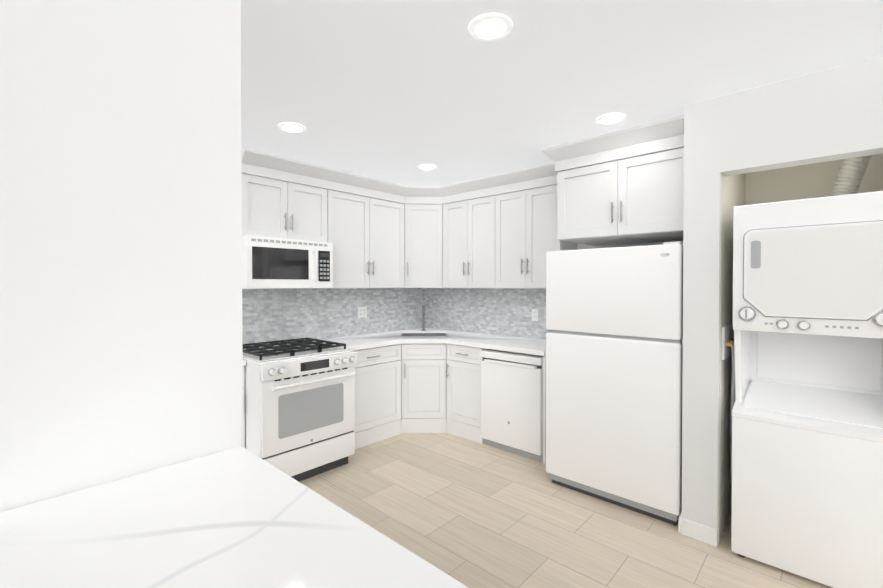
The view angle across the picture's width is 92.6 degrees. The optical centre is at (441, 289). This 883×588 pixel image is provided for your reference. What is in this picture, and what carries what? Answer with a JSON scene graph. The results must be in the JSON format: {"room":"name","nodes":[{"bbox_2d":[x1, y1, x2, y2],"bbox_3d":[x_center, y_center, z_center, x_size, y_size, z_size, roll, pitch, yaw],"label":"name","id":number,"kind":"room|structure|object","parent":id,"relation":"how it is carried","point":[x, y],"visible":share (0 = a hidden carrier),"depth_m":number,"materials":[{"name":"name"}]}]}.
{"room":"kitchen","nodes":[
{"label":"kitchen","id":0,"kind":"room"},
{"bbox_2d":[0,0,242,511],"bbox_3d":[-0.914,0.197,1.210,0.150,2.460,0.610,1,1,43],"label":"wall","id":1,"kind":"structure","parent":0,"point":[121,350],"depth_m":1.14,"materials":[{"name":"white paint"}]},
{"bbox_2d":[242,173,415,338],"bbox_3d":[-2.052,0.173,3.217,0.100,2.460,5.520,1,1,43],"label":"wall","id":2,"kind":"structure","parent":0,"point":[310,288],"depth_m":4.06,"materials":[{"name":"white paint"}]},
{"bbox_2d":[242,174,327,241],"bbox_3d":[-1.382,-0.651,3.596,0.356,0.480,0.758,1,1,43],"label":"upper cabinet","id":3,"kind":"object","parent":2,"relation":"attached to","point":[272,208],"visible":0.88,"depth_m":3.46,"materials":[{"name":"white paint"}]},
{"bbox_2d":[242,235,332,288],"bbox_3d":[-1.343,-0.207,3.567,0.456,0.403,0.756,1,1,43],"label":"microwave","id":4,"kind":"object","parent":3,"relation":"attached to","point":[274,263],"visible":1,"depth_m":3.40,"materials":[{"name":"white plastic"}]},
{"bbox_2d":[242,288,423,345],"bbox_3d":[-1.199,0.238,4.063,0.010,0.486,2.918,1,1,43],"label":"backsplash","id":5,"kind":"structure","parent":2,"relation":"attached to","point":[275,314],"depth_m":4.12,"materials":[{"name":"tile"}]},
{"bbox_2d":[358,307,366,317],"bbox_3d":[-0.833,0.244,4.448,0.008,0.116,0.116,1,1,43],"label":"outlet","id":6,"kind":"object","parent":5,"relation":"attached to","point":[362,312],"visible":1,"depth_m":4.45,"materials":[{"name":"white plastic"}]},
{"bbox_2d":[311,190,403,288],"bbox_3d":[-0.810,-0.453,4.222,0.356,0.890,0.926,1,1,43],"label":"upper cabinet","id":7,"kind":"object","parent":2,"relation":"attached to","point":[365,235],"visible":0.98,"depth_m":4.09,"materials":[{"name":"white paint"}]},
{"bbox_2d":[404,204,442,287],"bbox_3d":[-0.199,-0.459,4.702,0.607,0.890,0.609,1,1,43],"label":"upper cabinet","id":8,"kind":"object","parent":2,"relation":"attached to","point":[423,245],"visible":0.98,"depth_m":4.48,"materials":[{"name":"white paint"}]},
{"bbox_2d":[432,184,682,339],"bbox_3d":[1.704,0.171,3.450,5.120,2.460,0.100,1,1,43],"label":"wall","id":9,"kind":"structure","parent":0,"point":[581,246],"depth_m":3.61,"materials":[{"name":"white paint"}]},
{"bbox_2d":[443,196,494,287],"bbox_3d":[0.360,-0.455,4.362,0.673,0.890,0.356,1,1,43],"label":"upper cabinet","id":10,"kind":"object","parent":9,"relation":"attached to","point":[468,243],"visible":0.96,"depth_m":4.24,"materials":[{"name":"white paint"}]},
{"bbox_2d":[424,288,547,339],"bbox_3d":[0.511,0.233,4.467,1.963,0.486,0.010,1,1,43],"label":"backsplash","id":11,"kind":"structure","parent":9,"relation":"attached to","point":[501,311],"depth_m":4.47,"materials":[{"name":"tile"}]},
{"bbox_2d":[532,309,537,320],"bbox_3d":[0.907,0.251,4.091,0.070,0.116,0.008,1,1,43],"label":"outlet","id":12,"kind":"object","parent":11,"relation":"attached to","point":[534,314],"visible":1,"depth_m":4.09,"materials":[{"name":"white plastic"}]},
{"bbox_2d":[495,185,576,288],"bbox_3d":[0.857,-0.449,3.905,0.673,0.890,0.356,1,1,43],"label":"upper cabinet","id":13,"kind":"object","parent":9,"relation":"attached to","point":[526,228],"visible":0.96,"depth_m":3.80,"materials":[{"name":"white paint"}]},
{"bbox_2d":[557,148,683,245],"bbox_3d":[1.428,-0.628,3.128,0.896,0.515,0.724,1,1,43],"label":"upper cabinet","id":14,"kind":"object","parent":9,"relation":"attached to","point":[635,200],"visible":0.94,"depth_m":2.88,"materials":[{"name":"white paint"}]},
{"bbox_2d":[241,0,882,185],"bbox_3d":[-0.162,-1.086,1.401,5.320,0.100,5.620,1,1,43],"label":"ceiling","id":15,"kind":"structure","parent":0,"point":[396,91],"depth_m":1.99,"materials":[{"name":"white paint"}]},
{"bbox_2d":[278,122,305,132],"bbox_3d":[-0.970,-1.045,2.740,0.176,0.011,0.176,1,1,43],"label":"recessed light","id":16,"kind":"object","parent":15,"relation":"in","point":[290,127],"visible":0.98,"depth_m":2.72,"materials":[{"name":"white plastic"}]},
{"bbox_2d":[417,164,436,169],"bbox_3d":[-0.125,-1.055,3.661,0.176,0.011,0.176,1,1,43],"label":"recessed light","id":17,"kind":"object","parent":15,"relation":"in","point":[427,167],"visible":0.98,"depth_m":3.64,"materials":[{"name":"white plastic"}]},
{"bbox_2d":[468,13,512,40],"bbox_3d":[0.194,-1.032,1.672,0.176,0.011,0.176,1,1,43],"label":"recessed light","id":18,"kind":"object","parent":15,"relation":"in","point":[490,26],"visible":1,"depth_m":1.66,"materials":[{"name":"white plastic"}]},
{"bbox_2d":[595,113,625,124],"bbox_3d":[1.039,-1.043,2.593,0.176,0.011,0.176,1,1,43],"label":"recessed light","id":19,"kind":"object","parent":15,"relation":"in","point":[609,118],"visible":0.98,"depth_m":2.58,"materials":[{"name":"white plastic"}]},
{"bbox_2d":[830,155,871,195],"bbox_3d":[2.244,-0.749,2.251,0.275,0.610,0.112,1,1,43],"label":"vent duct","id":20,"kind":"object","parent":15,"relation":"attached to","point":[850,175],"visible":0.25,"depth_m":2.25,"materials":[{"name":"silver metal"}]},
{"bbox_2d":[300,433,832,587],"bbox_3d":[0.561,1.465,2.219,5.320,0.100,3.480,1,1,43],"label":"floor","id":21,"kind":"structure","parent":0,"point":[468,513],"depth_m":2.51,"materials":[{"name":"beige tile"}]},
{"bbox_2d":[243,366,244,447],"bbox_3d":[-1.747,0.972,3.006,0.640,0.868,0.447,1,1,43],"label":"base cabinet","id":22,"kind":"object","parent":21,"relation":"on","point":[243,409],"visible":0.02,"depth_m":2.97,"materials":[{"name":"white paint"}]},
{"bbox_2d":[243,338,356,481],"bbox_3d":[-1.193,0.922,3.320,0.818,0.960,0.756,1,1,43],"label":"gas range","id":23,"kind":"object","parent":21,"relation":"on","point":[299,409],"visible":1,"depth_m":3.05,"materials":[{"name":"white metal"}]},
{"bbox_2d":[353,344,400,448],"bbox_3d":[-0.838,0.961,3.996,0.640,0.868,0.710,1,1,43],"label":"base cabinet","id":24,"kind":"object","parent":21,"relation":"on","point":[377,394],"visible":0.54,"depth_m":3.86,"materials":[{"name":"white paint"}]},
{"bbox_2d":[401,343,447,432],"bbox_3d":[-0.189,0.955,4.503,0.912,0.868,0.913,1,1,43],"label":"base cabinet","id":25,"kind":"object","parent":21,"relation":"on","point":[423,391],"visible":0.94,"depth_m":4.08,"materials":[{"name":"white paint"}]},
{"bbox_2d":[312,334,401,349],"bbox_3d":[-0.739,0.502,4.092,0.630,0.040,0.990,1,1,43],"label":"countertop","id":26,"kind":"structure","parent":25,"relation":"on","point":[362,341],"depth_m":3.96,"materials":[{"name":"stone"}]},
{"bbox_2d":[369,328,545,355],"bbox_3d":[0.196,0.501,4.124,1.963,0.040,0.922,1,1,43],"label":"countertop","id":27,"kind":"structure","parent":25,"relation":"on","point":[532,346],"depth_m":4.04,"materials":[{"name":"stone"}]},
{"bbox_2d":[401,333,445,335],"bbox_3d":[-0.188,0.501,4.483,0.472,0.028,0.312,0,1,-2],"label":"undermount sink","id":28,"kind":"object","parent":27,"relation":"in","point":[423,334],"visible":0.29,"depth_m":4.63,"materials":[{"name":"silver metal"}]},
{"bbox_2d":[421,303,429,330],"bbox_3d":[-0.190,0.317,4.727,0.154,0.316,0.178,1,1,43],"label":"faucet","id":29,"kind":"object","parent":27,"relation":"on","point":[423,317],"visible":1,"depth_m":4.77,"materials":[{"name":"silver metal"}]},
{"bbox_2d":[446,344,484,443],"bbox_3d":[0.399,0.959,4.149,0.431,0.868,0.640,1,1,43],"label":"base cabinet","id":30,"kind":"object","parent":21,"relation":"on","point":[463,370],"visible":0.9,"depth_m":3.94,"materials":[{"name":"white paint"}]},
{"bbox_2d":[481,349,542,462],"bbox_3d":[0.774,0.972,3.788,0.601,0.850,0.632,1,1,43],"label":"dishwasher","id":31,"kind":"object","parent":21,"relation":"on","point":[511,402],"visible":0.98,"depth_m":3.54,"materials":[{"name":"white metal"}]},
{"bbox_2d":[543,356,545,463],"bbox_3d":[1.021,0.965,3.593,0.018,0.868,0.596,1,1,43],"label":"cabinet end panel","id":32,"kind":"object","parent":21,"relation":"on","point":[544,406],"visible":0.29,"depth_m":3.37,"materials":[{"name":"white paint"}]},
{"bbox_2d":[545,241,682,525],"bbox_3d":[1.334,0.561,3.039,0.871,1.690,0.801,1,1,43],"label":"refrigerator","id":33,"kind":"object","parent":21,"relation":"on","point":[614,348],"visible":0.98,"depth_m":2.69,"materials":[{"name":"white metal"}]},
{"bbox_2d":[731,191,882,587],"bbox_3d":[1.988,0.490,2.251,0.635,1.850,0.737,1,1,43],"label":"dryer","id":34,"kind":"object","parent":21,"relation":"on","point":[807,460],"visible":1,"depth_m":2.05,"materials":[{"name":"white metal"}]},
{"bbox_3d":[-0.062,1.001,0.460,2.108,0.869,0.603,1,1,43],"label":"cabinet","id":35,"kind":"object","parent":21,"relation":"on","visible":0},
{"bbox_2d":[0,446,467,587],"bbox_3d":[-0.071,0.543,0.423,2.158,0.040,0.625,1,1,43],"label":"countertop","id":36,"kind":"structure","parent":35,"relation":"on","point":[239,517],"depth_m":0.88,"materials":[{"name":"stone"}]},
{"bbox_2d":[682,96,720,544],"bbox_3d":[1.762,0.179,2.704,0.175,2.460,0.920,1,1,43],"label":"wall","id":37,"kind":"structure","parent":0,"point":[701,325],"depth_m":2.36,"materials":[{"name":"white paint"}]},
{"bbox_2d":[241,115,683,203],"bbox_3d":[0.127,-0.969,3.041,2.701,0.167,1.985,1,1,43],"label":"crown molding","id":38,"kind":"structure","parent":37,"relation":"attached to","point":[655,137],"depth_m":3.52,"materials":[{"name":"white paint"}]},
{"bbox_2d":[678,513,681,533],"bbox_3d":[1.397,1.365,2.459,0.013,0.095,0.074,1,1,43],"label":"baseboard","id":39,"kind":"structure","parent":37,"relation":"attached to","point":[679,524],"depth_m":2.43,"materials":[{"name":"white paint"}]},
{"bbox_2d":[681,518,716,546],"bbox_3d":[1.446,1.366,2.373,0.177,0.095,0.013,1,1,43],"label":"baseboard","id":40,"kind":"structure","parent":37,"relation":"attached to","point":[699,532],"depth_m":2.36,"materials":[{"name":"white paint"}]},
{"bbox_2d":[718,153,882,544],"bbox_3d":[2.100,0.183,2.407,0.724,2.460,0.900,1,1,43],"label":"wall","id":41,"kind":"structure","parent":0,"point":[812,180],"depth_m":2.56,"materials":[{"name":"white paint"}]},
{"bbox_2d":[722,324,735,483],"bbox_3d":[1.662,0.663,2.421,0.058,0.900,0.240,1,1,43],"label":"washer outlet box","id":42,"kind":"object","parent":41,"relation":"attached to","point":[728,348],"visible":0.4,"depth_m":2.38,"materials":[{"name":"white plastic"}]},
{"bbox_2d":[720,55,882,175],"bbox_3d":[1.823,-0.839,2.093,0.725,0.410,0.120,1,1,43],"label":"wall","id":43,"kind":"structure","parent":0,"point":[835,113],"depth_m":2.06,"materials":[{"name":"white paint"}]}
]}

